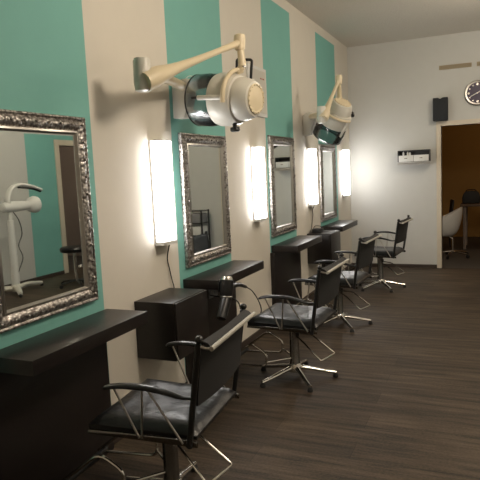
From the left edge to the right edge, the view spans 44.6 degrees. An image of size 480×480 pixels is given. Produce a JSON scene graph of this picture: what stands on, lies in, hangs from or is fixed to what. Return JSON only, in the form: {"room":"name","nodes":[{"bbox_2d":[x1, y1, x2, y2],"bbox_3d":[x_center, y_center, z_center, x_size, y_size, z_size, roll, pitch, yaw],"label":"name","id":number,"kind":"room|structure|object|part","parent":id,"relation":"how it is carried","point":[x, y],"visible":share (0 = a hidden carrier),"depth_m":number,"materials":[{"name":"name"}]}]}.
{"room":"salon","nodes":[
{"label":"salon","id":0,"kind":"room"},
{"bbox_2d":[0,0,351,405],"bbox_3d":[-0.463,-0.571,4.064,0.120,3.245,10.374,0,7,23],"label":"wall","id":1,"kind":"structure","parent":0,"point":[74,58],"depth_m":3.66,"materials":[{"name":"beige paint"}]},
{"bbox_2d":[0,109,98,333],"bbox_3d":[-0.932,-0.113,2.776,0.044,0.970,0.735,0,7,23],"label":"wall mirror","id":2,"kind":"object","parent":1,"relation":"attached to","point":[48,260],"visible":1,"depth_m":2.78,"materials":[{"name":"silver metal"}]},
{"bbox_3d":[-0.944,-0.113,2.781,0.011,0.806,0.571,0,7,23],"label":"mirror pane","id":3,"kind":"part","parent":2,"relation":"part of","materials":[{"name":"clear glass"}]},
{"bbox_2d":[149,139,176,287],"bbox_3d":[-0.480,-0.107,3.790,0.092,1.070,0.185,0,7,23],"label":"wall lamp","id":4,"kind":"object","parent":1,"relation":"attached to","point":[160,154],"depth_m":3.70,"materials":[{"name":"white plastic"}]},
{"bbox_3d":[-0.520,-0.302,3.767,0.013,0.673,0.160,0,7,23],"label":"plate","id":5,"kind":"part","parent":4,"relation":"part of","materials":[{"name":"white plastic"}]},
{"bbox_3d":[-0.461,0.218,3.878,0.033,0.404,0.083,-2,7,3],"label":"power cord","id":6,"kind":"part","parent":4,"relation":"part of","materials":[{"name":"black plastic"}]},
{"bbox_2d":[134,288,208,360],"bbox_3d":[-0.416,0.517,3.673,0.284,0.350,0.420,0,7,23],"label":"cabinet","id":7,"kind":"object","parent":1,"relation":"attached to","point":[174,314],"visible":0.8,"depth_m":3.51,"materials":[{"name":"black laminate"}]},
{"bbox_3d":[-0.292,0.518,3.619,0.014,0.342,0.412,0,7,23],"label":"door","id":8,"kind":"part","parent":7,"relation":"part of","materials":[{"name":"black laminate"}]},
{"bbox_2d":[133,33,264,131],"bbox_3d":[-0.285,-0.955,3.505,0.647,0.605,1.028,0,7,23],"label":"dryer","id":9,"kind":"object","parent":1,"relation":"attached to","point":[232,98],"visible":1,"depth_m":3.62,"materials":[{"name":"grey plastic"}]},
{"bbox_3d":[-0.435,-0.960,3.516,0.079,0.088,0.857,-1,7,10],"label":"arm","id":10,"kind":"part","parent":9,"relation":"part of","materials":[{"name":"beige plastic"}]},
{"bbox_3d":[-0.374,-0.949,3.945,0.134,0.253,0.100,0,7,23],"label":"wall plate","id":11,"kind":"part","parent":9,"relation":"part of","materials":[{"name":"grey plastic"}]},
{"bbox_3d":[-0.268,-1.022,3.381,0.298,0.385,0.825,0,7,23],"label":"arm","id":12,"kind":"part","parent":9,"relation":"part of","materials":[{"name":"beige plastic"}]},
{"bbox_3d":[-0.031,-0.720,3.720,0.063,0.066,0.064,0,7,23],"label":"knob","id":13,"kind":"part","parent":9,"relation":"part of","materials":[{"name":"black plastic"}]},
{"bbox_3d":[0.026,-1.092,3.736,0.139,0.146,0.018,2,8,34],"label":"carry handle","id":14,"kind":"part","parent":9,"relation":"part of","materials":[{"name":"black plastic"}]},
{"bbox_2d":[178,132,231,267],"bbox_3d":[-0.237,-0.313,4.378,0.044,0.940,0.735,0,7,23],"label":"wall mirror","id":15,"kind":"object","parent":1,"relation":"attached to","point":[202,158],"visible":1,"depth_m":4.33,"materials":[{"name":"silver metal"}]},
{"bbox_3d":[-0.249,-0.313,4.383,0.011,0.781,0.571,0,7,23],"label":"mirror pane","id":16,"kind":"part","parent":15,"relation":"part of","materials":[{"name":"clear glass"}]},
{"bbox_2d":[114,263,352,443],"bbox_3d":[-0.329,1.012,4.221,0.014,0.055,10.374,0,7,23],"label":"baseboard","id":17,"kind":"structure","parent":1,"relation":"attached to","point":[259,332],"depth_m":5.26,"materials":[{"name":"brown wood"}]},
{"bbox_2d":[246,63,267,117],"bbox_3d":[0.158,-1.345,5.305,0.024,0.440,0.435,0,7,23],"label":"wall panel","id":18,"kind":"object","parent":1,"relation":"attached to","point":[259,74],"visible":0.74,"depth_m":5.37,"materials":[{"name":"white plastic"}]},
{"bbox_2d":[250,146,266,221],"bbox_3d":[0.173,-0.504,5.279,0.080,0.673,0.160,0,7,23],"label":"wall lamp","id":19,"kind":"object","parent":1,"relation":"attached to","point":[257,152],"visible":1,"depth_m":5.23,"materials":[{"name":"white plastic"}]},
{"bbox_3d":[0.142,-0.504,5.292,0.013,0.673,0.160,0,7,23],"label":"plate","id":20,"kind":"part","parent":19,"relation":"part of","materials":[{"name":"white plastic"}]},
{"bbox_2d":[267,135,296,237],"bbox_3d":[0.448,-0.556,5.956,0.044,0.982,0.735,0,7,23],"label":"wall mirror","id":21,"kind":"object","parent":1,"relation":"attached to","point":[281,160],"visible":1,"depth_m":5.91,"materials":[{"name":"silver metal"}]},
{"bbox_3d":[0.436,-0.556,5.961,0.011,0.816,0.571,0,7,23],"label":"mirror pane","id":22,"kind":"part","parent":21,"relation":"part of","materials":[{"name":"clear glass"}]},
{"bbox_2d":[306,148,317,206],"bbox_3d":[0.848,-0.730,6.834,0.080,0.673,0.160,0,7,23],"label":"wall lamp","id":23,"kind":"object","parent":1,"relation":"attached to","point":[311,152],"visible":1,"depth_m":6.77,"materials":[{"name":"white plastic"}]},
{"bbox_3d":[0.818,-0.730,6.847,0.013,0.673,0.160,0,7,23],"label":"plate","id":24,"kind":"part","parent":23,"relation":"part of","materials":[{"name":"white plastic"}]},
{"bbox_2d":[307,230,339,263],"bbox_3d":[0.993,0.077,6.918,0.284,0.350,0.420,0,7,23],"label":"cabinet","id":25,"kind":"object","parent":1,"relation":"attached to","point":[324,250],"visible":0.73,"depth_m":6.74,"materials":[{"name":"black laminate"}]},
{"bbox_2d":[312,226,322,232],"bbox_3d":[0.919,-0.133,6.877,0.112,0.081,0.140,0,7,23],"label":"box","id":26,"kind":"object","parent":25,"relation":"on","point":[314,230],"visible":1,"depth_m":6.83,"materials":[{"name":"black plastic"}]},
{"bbox_3d":[1.117,0.078,6.864,0.014,0.342,0.412,0,7,23],"label":"door","id":27,"kind":"part","parent":25,"relation":"part of","materials":[{"name":"black laminate"}]},
{"bbox_2d":[318,144,337,221],"bbox_3d":[1.151,-0.747,7.575,0.044,0.965,0.735,0,7,23],"label":"wall mirror","id":28,"kind":"object","parent":1,"relation":"attached to","point":[327,161],"visible":0.99,"depth_m":7.54,"materials":[{"name":"silver metal"}]},
{"bbox_3d":[1.139,-0.747,7.580,0.011,0.802,0.571,0,7,23],"label":"mirror pane","id":29,"kind":"part","parent":28,"relation":"part of","materials":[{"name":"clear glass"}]},
{"bbox_2d":[303,75,354,144],"bbox_3d":[0.902,-1.390,6.317,0.585,0.735,0.683,0,7,23],"label":"dryer","id":30,"kind":"object","parent":1,"relation":"attached to","point":[336,115],"visible":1,"depth_m":6.25,"materials":[{"name":"grey plastic"}]},
{"bbox_3d":[0.788,-1.311,6.621,0.134,0.253,0.100,0,7,23],"label":"wall plate","id":31,"kind":"part","parent":30,"relation":"part of","materials":[{"name":"grey plastic"}]},
{"bbox_3d":[0.825,-1.351,6.329,0.077,0.073,0.573,-3,7,-5],"label":"arm","id":32,"kind":"part","parent":30,"relation":"part of","materials":[{"name":"beige plastic"}]},
{"bbox_3d":[0.955,-1.468,6.114,0.394,0.466,0.108,-9,9,-43],"label":"arm","id":33,"kind":"part","parent":30,"relation":"part of","materials":[{"name":"beige plastic"}]},
{"bbox_2d":[341,149,349,196],"bbox_3d":[1.515,-0.954,8.370,0.080,0.673,0.160,0,7,23],"label":"wall lamp","id":34,"kind":"object","parent":1,"relation":"attached to","point":[344,153],"visible":1,"depth_m":8.31,"materials":[{"name":"white plastic"}]},
{"bbox_3d":[1.485,-0.954,8.384,0.013,0.673,0.160,0,7,23],"label":"plate","id":35,"kind":"part","parent":34,"relation":"part of","materials":[{"name":"white plastic"}]},
{"bbox_2d":[75,237,479,479],"bbox_3d":[2.462,0.862,5.080,4.690,0.100,14.420,0,7,23],"label":"floor","id":36,"kind":"structure","parent":0,"point":[403,402],"depth_m":3.79,"materials":[{"name":"brown wood"}]},
{"bbox_2d":[0,309,147,479],"bbox_3d":[-0.783,0.825,2.849,0.269,0.778,0.905,0,7,23],"label":"counter","id":37,"kind":"object","parent":36,"relation":"on","point":[52,381],"visible":0.96,"depth_m":2.78,"materials":[{"name":"black laminate"}]},
{"bbox_3d":[-0.900,0.863,2.861,0.044,0.711,0.825,0,7,23],"label":"panel","id":38,"kind":"part","parent":37,"relation":"part of","materials":[{"name":"black laminate"}]},
{"bbox_2d":[62,303,255,479],"bbox_3d":[-0.397,0.776,2.687,0.848,0.882,0.642,0,7,18],"label":"chair","id":39,"kind":"object","parent":36,"relation":"on","point":[169,411],"visible":1,"depth_m":2.50,"materials":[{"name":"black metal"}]},
{"bbox_3d":[-0.408,0.818,2.418,0.504,0.031,0.012,0,7,18],"label":"rail","id":40,"kind":"part","parent":39,"relation":"part of","materials":[{"name":"silver metal"}]},
{"bbox_3d":[-0.447,1.146,2.797,0.269,0.075,0.042,2,8,33],"label":"leg","id":41,"kind":"part","parent":39,"relation":"part of","materials":[{"name":"silver metal"}]},
{"bbox_3d":[-0.370,0.606,2.346,0.401,0.057,0.046,-1,7,15],"label":"armrest","id":42,"kind":"part","parent":39,"relation":"part of","materials":[{"name":"black plastic"}]},
{"bbox_2d":[89,378,235,439],"bbox_3d":[-0.330,0.744,2.661,0.490,0.064,0.520,0,7,18],"label":"seat cushion","id":43,"kind":"object","parent":39,"relation":"on","point":[114,422],"depth_m":2.50,"materials":[{"name":"black leather"}]},
{"bbox_3d":[-0.187,0.534,2.896,0.401,0.057,0.046,0,7,22],"label":"armrest","id":44,"kind":"part","parent":39,"relation":"part of","materials":[{"name":"black plastic"}]},
{"bbox_3d":[-0.269,1.130,2.863,0.042,0.075,0.269,-1,7,16],"label":"leg","id":45,"kind":"part","parent":39,"relation":"part of","materials":[{"name":"silver metal"}]},
{"bbox_3d":[-0.181,0.615,2.307,0.090,0.436,0.040,0,7,18],"label":"post","id":46,"kind":"part","parent":39,"relation":"part of","materials":[{"name":"black plastic"}]},
{"bbox_3d":[-0.198,0.955,2.610,0.274,0.137,0.202,1,8,32],"label":"pump lever","id":47,"kind":"part","parent":39,"relation":"part of","materials":[{"name":"silver metal"}]},
{"bbox_3d":[-0.063,0.492,2.539,0.082,0.268,0.530,0,7,18],"label":"backrest","id":48,"kind":"part","parent":39,"relation":"part of","materials":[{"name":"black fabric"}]},
{"bbox_3d":[-0.011,0.549,2.816,0.090,0.436,0.040,0,7,18],"label":"post","id":49,"kind":"part","parent":39,"relation":"part of","materials":[{"name":"black plastic"}]},
{"bbox_2d":[183,260,263,383],"bbox_3d":[-0.091,0.609,4.442,0.269,0.778,0.905,0,7,23],"label":"desk","id":50,"kind":"object","parent":36,"relation":"on","point":[209,279],"visible":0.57,"depth_m":4.37,"materials":[{"name":"black laminate"}]},
{"bbox_3d":[-0.209,0.647,4.455,0.044,0.711,0.825,0,7,23],"label":"panel","id":51,"kind":"part","parent":50,"relation":"part of","materials":[{"name":"black laminate"}]},
{"bbox_2d":[208,290,217,298],"bbox_3d":[-0.201,0.389,4.392,0.016,0.080,0.150,0,7,23],"label":"wall socket","id":52,"kind":"object","parent":50,"relation":"attached to","point":[213,292],"visible":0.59,"depth_m":4.37,"materials":[{"name":"grey plastic"}]},
{"bbox_3d":[-0.136,0.317,3.986,0.008,0.070,0.050,0,7,23],"label":"holder","id":53,"kind":"object","parent":50,"relation":"attached to","visible":0},
{"bbox_2d":[209,276,261,320],"bbox_3d":[-0.098,0.424,4.239,0.324,0.425,0.742,0,7,23],"label":"dryer","id":54,"kind":"object","parent":53,"relation":"hanging from","point":[227,284],"visible":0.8,"depth_m":3.92,"materials":[{"name":"black plastic"}]},
{"bbox_2d":[221,276,232,279],"bbox_3d":[-0.089,0.260,3.967,0.084,0.038,0.082,0,7,23],"label":"grille","id":55,"kind":"object","parent":54,"relation":"attached to","point":[223,277],"depth_m":3.94,"materials":[{"name":"silver metal"}]},
{"bbox_3d":[-0.089,0.324,3.967,0.094,0.127,0.105,0,7,23],"label":"motor","id":56,"kind":"part","parent":54,"relation":"part of","materials":[{"name":"black plastic"}]},
{"bbox_3d":[-0.045,0.469,4.402,0.292,0.294,0.414,0,7,23],"label":"cord","id":57,"kind":"part","parent":54,"relation":"part of","materials":[{"name":"black plastic"}]},
{"bbox_3d":[-0.019,0.328,4.103,0.043,0.083,0.312,1,7,27],"label":"handle","id":58,"kind":"part","parent":54,"relation":"part of","materials":[{"name":"black plastic"}]},
{"bbox_2d":[239,253,349,392],"bbox_3d":[0.319,0.564,4.235,0.848,0.882,0.642,0,7,24],"label":"chair","id":59,"kind":"object","parent":36,"relation":"on","point":[294,319],"visible":0.99,"depth_m":4.10,"materials":[{"name":"black leather"}]},
{"bbox_3d":[0.275,0.933,4.351,0.269,0.075,0.042,3,9,39],"label":"leg","id":60,"kind":"part","parent":59,"relation":"part of","materials":[{"name":"silver metal"}]},
{"bbox_3d":[0.265,0.956,4.163,0.269,0.075,0.042,-7,8,-32],"label":"leg","id":61,"kind":"part","parent":59,"relation":"part of","materials":[{"name":"silver metal"}]},
{"bbox_3d":[0.279,0.607,3.969,0.504,0.031,0.012,0,7,24],"label":"rail","id":62,"kind":"part","parent":59,"relation":"part of","materials":[{"name":"silver metal"}]},
{"bbox_3d":[0.311,0.396,3.892,0.401,0.057,0.046,0,7,21],"label":"armrest","id":63,"kind":"part","parent":59,"relation":"part of","materials":[{"name":"black plastic"}]},
{"bbox_2d":[248,303,335,329],"bbox_3d":[0.382,0.533,4.202,0.490,0.064,0.520,0,7,24],"label":"seat cushion","id":64,"kind":"object","parent":59,"relation":"on","point":[265,319],"depth_m":4.05,"materials":[{"name":"black leather"}]},
{"bbox_3d":[0.551,0.324,4.420,0.401,0.057,0.046,1,7,28],"label":"armrest","id":65,"kind":"part","parent":59,"relation":"part of","materials":[{"name":"black plastic"}]},
{"bbox_3d":[0.442,0.955,4.093,0.042,0.075,0.269,-4,7,-14],"label":"leg","id":66,"kind":"part","parent":59,"relation":"part of","materials":[{"name":"silver metal"}]},
{"bbox_3d":[0.506,0.746,4.138,0.274,0.137,0.202,2,8,38],"label":"pump lever","id":67,"kind":"part","parent":59,"relation":"part of","materials":[{"name":"silver metal"}]},
{"bbox_3d":[0.496,0.408,3.834,0.090,0.436,0.040,0,7,24],"label":"post","id":68,"kind":"part","parent":59,"relation":"part of","materials":[{"name":"black plastic"}]},
{"bbox_3d":[0.562,0.933,4.239,0.269,0.075,0.042,-2,7,4],"label":"leg","id":69,"kind":"part","parent":59,"relation":"part of","materials":[{"name":"silver metal"}]},
{"bbox_3d":[0.638,0.285,4.051,0.082,0.268,0.530,0,7,24],"label":"backrest","id":70,"kind":"part","parent":59,"relation":"part of","materials":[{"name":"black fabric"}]},
{"bbox_3d":[0.718,0.341,4.322,0.090,0.436,0.040,0,7,24],"label":"post","id":71,"kind":"part","parent":59,"relation":"part of","materials":[{"name":"black plastic"}]},
{"bbox_2d":[270,235,321,304],"bbox_3d":[0.608,0.391,6.053,0.269,0.778,0.905,0,7,23],"label":"desk","id":72,"kind":"object","parent":36,"relation":"on","point":[285,257],"visible":0.77,"depth_m":5.91,"materials":[{"name":"black laminate"}]},
{"bbox_3d":[0.491,0.428,6.066,0.044,0.711,0.825,0,7,23],"label":"panel","id":73,"kind":"part","parent":72,"relation":"part of","materials":[{"name":"black laminate"}]},
{"bbox_2d":[296,231,381,332],"bbox_3d":[0.880,0.377,5.628,0.848,0.882,0.642,1,7,26],"label":"chair","id":74,"kind":"object","parent":36,"relation":"on","point":[365,250],"visible":0.73,"depth_m":5.47,"materials":[{"name":"black leather"}]},
{"bbox_3d":[0.825,0.768,5.558,0.174,0.075,0.241,1,7,26],"label":"leg","id":75,"kind":"part","parent":74,"relation":"part of","materials":[{"name":"silver metal"}]},
{"bbox_3d":[0.831,0.420,5.363,0.504,0.031,0.012,1,7,26],"label":"rail","id":76,"kind":"part","parent":74,"relation":"part of","materials":[{"name":"black metal"}]},
{"bbox_3d":[0.861,0.210,5.285,0.401,0.057,0.046,0,7,23],"label":"armrest","id":77,"kind":"part","parent":74,"relation":"part of","materials":[{"name":"black plastic"}]},
{"bbox_2d":[305,271,369,285],"bbox_3d":[0.942,0.347,5.592,0.490,0.064,0.520,1,7,26],"label":"seat cushion","id":78,"kind":"object","parent":74,"relation":"on","point":[348,279],"depth_m":5.45,"materials":[{"name":"black leather"}]},
{"bbox_3d":[1.120,0.138,5.804,0.401,0.057,0.046,1,8,30],"label":"armrest","id":79,"kind":"part","parent":74,"relation":"part of","materials":[{"name":"black plastic"}]},
{"bbox_3d":[0.996,0.769,5.482,0.042,0.075,0.269,-4,7,-12],"label":"leg","id":80,"kind":"part","parent":74,"relation":"part of","materials":[{"name":"silver metal"}]},
{"bbox_3d":[1.063,0.560,5.525,0.274,0.137,0.202,3,9,40],"label":"pump lever","id":81,"kind":"part","parent":74,"relation":"part of","materials":[{"name":"silver metal"}]},
{"bbox_3d":[1.043,0.222,5.220,0.090,0.436,0.040,1,7,26],"label":"post","id":82,"kind":"part","parent":74,"relation":"part of","materials":[{"name":"black plastic"}]},
{"bbox_3d":[1.122,0.747,5.623,0.269,0.075,0.042,-2,7,6],"label":"leg","id":83,"kind":"part","parent":74,"relation":"part of","materials":[{"name":"silver metal"}]},
{"bbox_3d":[1.194,0.100,5.433,0.082,0.268,0.530,1,7,26],"label":"backrest","id":84,"kind":"part","parent":74,"relation":"part of","materials":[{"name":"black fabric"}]},
{"bbox_3d":[1.283,0.156,5.700,0.090,0.436,0.040,1,7,26],"label":"post","id":85,"kind":"part","parent":74,"relation":"part of","materials":[{"name":"black plastic"}]},
{"bbox_2d":[322,220,357,267],"bbox_3d":[1.326,0.167,7.706,0.269,0.778,0.905,0,7,23],"label":"desk","id":86,"kind":"object","parent":36,"relation":"on","point":[342,225],"visible":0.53,"depth_m":7.47,"materials":[{"name":"black laminate"}]},
{"bbox_2d":[349,215,412,292],"bbox_3d":[1.660,0.155,7.237,0.848,0.882,0.642,1,7,27],"label":"chair","id":87,"kind":"object","parent":36,"relation":"on","point":[380,252],"visible":0.83,"depth_m":7.11,"materials":[{"name":"black leather"}]},
{"bbox_3d":[1.621,0.524,7.357,0.269,0.075,0.042,3,9,42],"label":"leg","id":88,"kind":"part","parent":87,"relation":"part of","materials":[{"name":"silver metal"}]},
{"bbox_3d":[1.600,0.546,7.169,0.269,0.075,0.042,-6,8,-29],"label":"leg","id":89,"kind":"part","parent":87,"relation":"part of","materials":[{"name":"silver metal"}]},
{"bbox_3d":[1.607,0.198,6.974,0.504,0.031,0.012,1,7,27],"label":"rail","id":90,"kind":"part","parent":87,"relation":"part of","materials":[{"name":"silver metal"}]},
{"bbox_3d":[1.636,-0.012,6.895,0.401,0.057,0.046,0,7,24],"label":"armrest","id":91,"kind":"part","parent":87,"relation":"part of","materials":[{"name":"black plastic"}]},
{"bbox_2d":[355,246,403,255],"bbox_3d":[1.722,0.125,7.201,0.490,0.064,0.520,1,7,27],"label":"seat cushion","id":92,"kind":"object","parent":87,"relation":"on","point":[378,250],"depth_m":7.00,"materials":[{"name":"black leather"}]},
{"bbox_3d":[1.774,0.547,7.090,0.042,0.075,0.269,-4,7,-11],"label":"leg","id":93,"kind":"part","parent":87,"relation":"part of","materials":[{"name":"silver metal"}]},
{"bbox_3d":[1.904,-0.084,7.409,0.401,0.057,0.046,1,8,31],"label":"armrest","id":94,"kind":"part","parent":87,"relation":"part of","materials":[{"name":"black plastic"}]},
{"bbox_3d":[1.841,0.339,7.131,0.274,0.137,0.202,3,9,41],"label":"pump lever","id":95,"kind":"part","parent":87,"relation":"part of","materials":[{"name":"silver metal"}]},
{"bbox_3d":[1.902,0.525,7.229,0.269,0.075,0.042,-2,7,7],"label":"leg","id":96,"kind":"part","parent":87,"relation":"part of","materials":[{"name":"silver metal"}]},
{"bbox_3d":[1.817,0.001,6.827,0.090,0.436,0.040,1,7,27],"label":"post","id":97,"kind":"part","parent":87,"relation":"part of","materials":[{"name":"black plastic"}]},
{"bbox_3d":[1.972,-0.121,7.037,0.082,0.268,0.530,1,7,27],"label":"backrest","id":98,"kind":"part","parent":87,"relation":"part of","materials":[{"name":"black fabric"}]},
{"bbox_2d":[449,199,453,247],"bbox_3d":[3.505,-0.268,10.255,0.439,0.861,0.400,-1,7,14],"label":"chair","id":99,"kind":"object","parent":36,"relation":"on","point":[451,208],"visible":0.3,"depth_m":10.17,"materials":[{"name":"black fabric"}]},
{"bbox_3d":[3.674,-0.519,10.183,0.069,0.360,0.360,-1,7,14],"label":"backrest","id":100,"kind":"part","parent":99,"relation":"part of","materials":[{"name":"black fabric"}]},
{"bbox_2d":[442,207,469,258],"bbox_3d":[3.329,-0.126,9.353,0.654,0.799,0.577,0,7,23],"label":"tub chair","id":101,"kind":"object","parent":36,"relation":"on","point":[451,222],"visible":0.56,"depth_m":9.15,"materials":[{"name":"white plastic"}]},
{"bbox_2d":[460,203,479,248],"bbox_3d":[4.478,-0.261,10.160,1.200,0.780,0.700,0,7,23],"label":"table","id":102,"kind":"object","parent":36,"relation":"on","point":[465,206],"visible":0.87,"depth_m":10.10,"materials":[{"name":"brown wood"}]},
{"bbox_3d":[3.878,-0.208,10.109,0.042,0.740,0.042,-5,7,-21],"label":"leg","id":103,"kind":"part","parent":102,"relation":"part of","materials":[{"name":"brown wood"}]},
{"bbox_3d":[4.107,-0.279,10.637,0.042,0.740,0.042,-5,7,-21],"label":"leg","id":104,"kind":"part","parent":102,"relation":"part of","materials":[{"name":"black metal"}]},
{"bbox_2d":[462,189,479,203],"bbox_3d":[4.021,-0.762,10.181,0.294,0.249,0.160,0,7,23],"label":"shoulder bag","id":105,"kind":"object","parent":102,"relation":"on","point":[469,197],"visible":1,"depth_m":10.11,"materials":[{"name":"black fabric"}]},
{"bbox_2d":[286,0,479,46],"bbox_3d":[1.557,-2.222,2.963,4.690,0.100,10.614,0,7,23],"label":"ceiling","id":106,"kind":"structure","parent":0,"point":[352,23],"depth_m":6.98,"materials":[{"name":"white paint"}]},
{"bbox_2d":[347,30,479,266],"bbox_3d":[3.707,-1.210,7.931,4.690,3.245,0.120,0,7,23],"label":"wall","id":107,"kind":"structure","parent":0,"point":[393,86],"depth_m":8.45,"materials":[{"name":"grey paint"}]},
{"bbox_2d":[353,263,436,267],"bbox_3d":[3.760,0.383,8.051,4.436,0.050,0.014,0,7,23],"label":"baseboard","id":108,"kind":"structure","parent":107,"relation":"attached to","point":[373,264],"depth_m":8.59,"materials":[{"name":"brown wood"}]},
{"bbox_2d":[398,149,430,164],"bbox_3d":[2.470,-1.171,8.304,0.435,0.205,0.188,0,7,23],"label":"wall shelf unit","id":109,"kind":"object","parent":107,"relation":"attached to","point":[424,155],"visible":1,"depth_m":8.26,"materials":[{"name":"black plastic"}]},
{"bbox_3d":[2.348,-1.151,8.281,0.202,0.088,0.012,0,7,23],"label":"drawer","id":110,"kind":"part","parent":109,"relation":"part of","materials":[{"name":"white plastic"}]},
{"bbox_3d":[2.474,-1.089,8.313,0.435,0.040,0.187,0,7,23],"label":"rail shelf","id":111,"kind":"part","parent":109,"relation":"part of","materials":[{"name":"metal"}]},
{"bbox_3d":[2.537,-1.151,8.199,0.202,0.088,0.012,0,7,23],"label":"drawer","id":112,"kind":"part","parent":109,"relation":"part of","materials":[{"name":"white plastic"}]},
{"bbox_2d":[433,97,447,120],"bbox_3d":[2.780,-1.811,8.114,0.194,0.310,0.133,0,7,23],"label":"loudspeaker","id":113,"kind":"object","parent":107,"relation":"attached to","point":[440,106],"visible":1,"depth_m":8.05,"materials":[{"name":"black plastic"}]},
{"bbox_2d":[439,62,471,69],"bbox_3d":[2.951,-2.381,8.025,0.420,0.056,0.017,0,7,23],"label":"air vent","id":114,"kind":"object","parent":107,"relation":"in","point":[462,65],"visible":1,"depth_m":8.02,"materials":[{"name":"beige metal"}]},
{"bbox_2d":[436,118,479,267],"bbox_3d":[3.261,-0.634,8.203,0.950,2.080,0.156,0,7,23],"label":"trim","id":115,"kind":"structure","parent":107,"relation":"attached to","point":[439,124],"depth_m":8.28,"materials":[{"name":"paint"}]},
{"bbox_2d":[464,80,479,104],"bbox_3d":[3.225,-1.998,7.945,0.336,0.336,0.042,0,7,23],"label":"wall clock","id":116,"kind":"object","parent":107,"relation":"attached to","point":[472,91],"visible":1,"depth_m":7.96,"materials":[{"name":"metal"}]},
{"bbox_2d":[442,124,479,236],"bbox_3d":[4.564,-1.182,9.720,4.200,2.700,3.806,0,7,23],"label":"wall","id":117,"kind":"structure","parent":0,"point":[460,143],"depth_m":11.73,"materials":[{"name":"orange paint"}]}
]}

